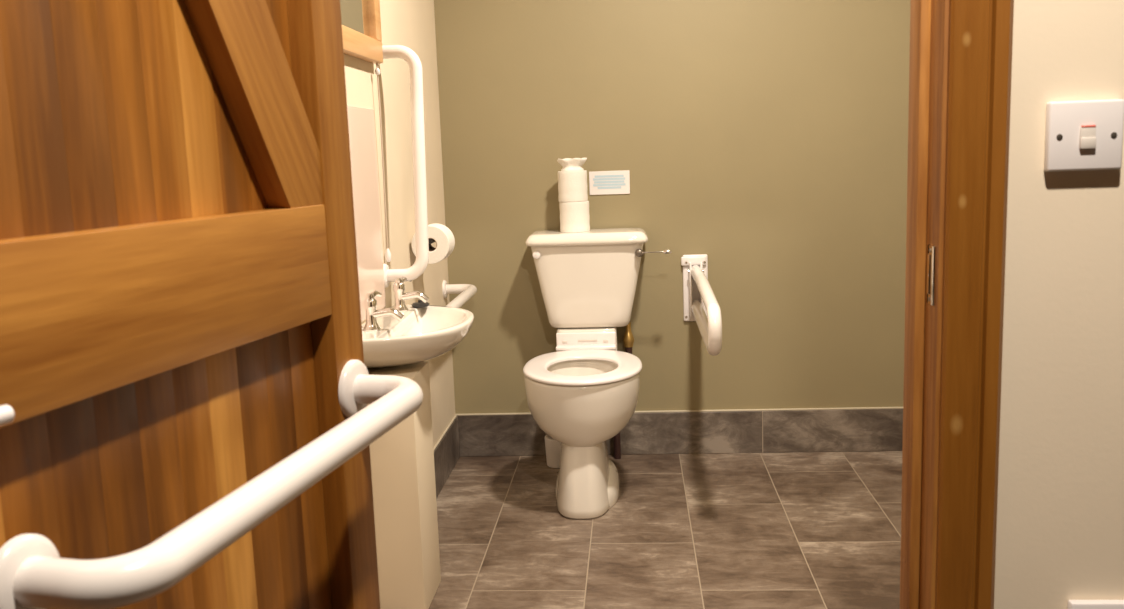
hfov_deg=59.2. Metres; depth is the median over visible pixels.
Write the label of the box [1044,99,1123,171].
light switch
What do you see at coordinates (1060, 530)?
wall
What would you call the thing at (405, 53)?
grab rail
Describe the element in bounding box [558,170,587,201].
toilet roll
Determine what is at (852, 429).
baseboard
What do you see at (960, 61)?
door frame
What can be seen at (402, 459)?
pedestal
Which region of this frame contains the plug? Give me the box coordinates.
[411,300,429,307]
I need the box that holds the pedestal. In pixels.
[367,362,440,608]
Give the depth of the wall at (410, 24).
3.10 m
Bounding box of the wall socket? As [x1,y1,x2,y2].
[1067,600,1123,608]
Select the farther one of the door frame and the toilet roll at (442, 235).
the toilet roll at (442, 235)
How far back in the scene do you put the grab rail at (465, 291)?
3.57 m
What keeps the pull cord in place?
hanging from the wall at (410, 24)
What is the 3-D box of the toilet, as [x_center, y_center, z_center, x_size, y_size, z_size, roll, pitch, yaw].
[0.128,0.202,3.386,0.515,0.868,0.712,-1,9,4]
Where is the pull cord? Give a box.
[375,63,390,261]
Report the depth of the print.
3.65 m
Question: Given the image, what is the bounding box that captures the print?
[593,175,625,188]
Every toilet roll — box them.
[411,223,454,263]
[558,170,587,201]
[559,201,589,232]
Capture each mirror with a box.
[340,0,382,63]
[347,105,385,321]
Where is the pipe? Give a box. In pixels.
[613,322,633,458]
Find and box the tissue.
[557,158,586,170]
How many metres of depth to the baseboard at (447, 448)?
3.57 m
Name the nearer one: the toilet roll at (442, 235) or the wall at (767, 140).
the toilet roll at (442, 235)
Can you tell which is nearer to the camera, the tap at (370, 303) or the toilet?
the tap at (370, 303)
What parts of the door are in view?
lever, board panel, rail, board panel, grab rail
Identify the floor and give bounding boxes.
[429,451,901,608]
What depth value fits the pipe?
3.69 m
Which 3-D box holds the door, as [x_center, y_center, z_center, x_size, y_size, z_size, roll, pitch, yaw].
[-0.322,0.033,0.863,0.158,1.980,0.773,0,9,15]
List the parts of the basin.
bowl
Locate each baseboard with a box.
[434,415,459,498]
[455,407,902,456]
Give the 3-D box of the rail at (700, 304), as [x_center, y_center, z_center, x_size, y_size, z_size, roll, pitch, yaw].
[0.466,0.001,3.284,0.098,0.250,0.820,-1,9,4]
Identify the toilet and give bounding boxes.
[523,228,670,518]
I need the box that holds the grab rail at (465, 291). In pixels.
[442,280,476,307]
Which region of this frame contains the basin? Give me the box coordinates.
[362,277,473,367]
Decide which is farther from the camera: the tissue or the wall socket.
the tissue
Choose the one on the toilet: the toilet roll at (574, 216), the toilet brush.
the toilet roll at (574, 216)
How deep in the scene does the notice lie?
3.65 m
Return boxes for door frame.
[900,0,1013,608]
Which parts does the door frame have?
strike plate, architrave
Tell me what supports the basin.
attached to the wall at (410, 24)
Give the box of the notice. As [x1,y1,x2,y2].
[589,170,629,194]
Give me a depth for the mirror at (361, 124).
2.59 m
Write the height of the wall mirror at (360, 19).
0.840 m
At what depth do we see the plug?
2.81 m
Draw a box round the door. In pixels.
[0,0,422,608]
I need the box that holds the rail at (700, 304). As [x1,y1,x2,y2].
[681,254,721,355]
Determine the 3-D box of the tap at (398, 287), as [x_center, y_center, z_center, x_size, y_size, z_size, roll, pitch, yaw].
[-0.422,-0.032,2.771,0.106,0.096,0.069,-1,9,4]
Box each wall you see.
[344,0,454,447]
[434,0,910,413]
[994,0,1123,608]
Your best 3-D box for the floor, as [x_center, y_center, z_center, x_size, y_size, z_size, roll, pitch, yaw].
[0.108,1.147,0.414,4.100,0.100,7.080,-1,9,4]
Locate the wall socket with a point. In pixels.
(1072, 604)
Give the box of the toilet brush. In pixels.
[545,435,560,467]
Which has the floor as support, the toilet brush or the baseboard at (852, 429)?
the toilet brush
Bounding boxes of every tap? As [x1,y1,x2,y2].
[363,290,403,330]
[393,277,428,311]
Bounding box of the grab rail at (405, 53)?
[378,45,428,287]
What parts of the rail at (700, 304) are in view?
wall plate, arm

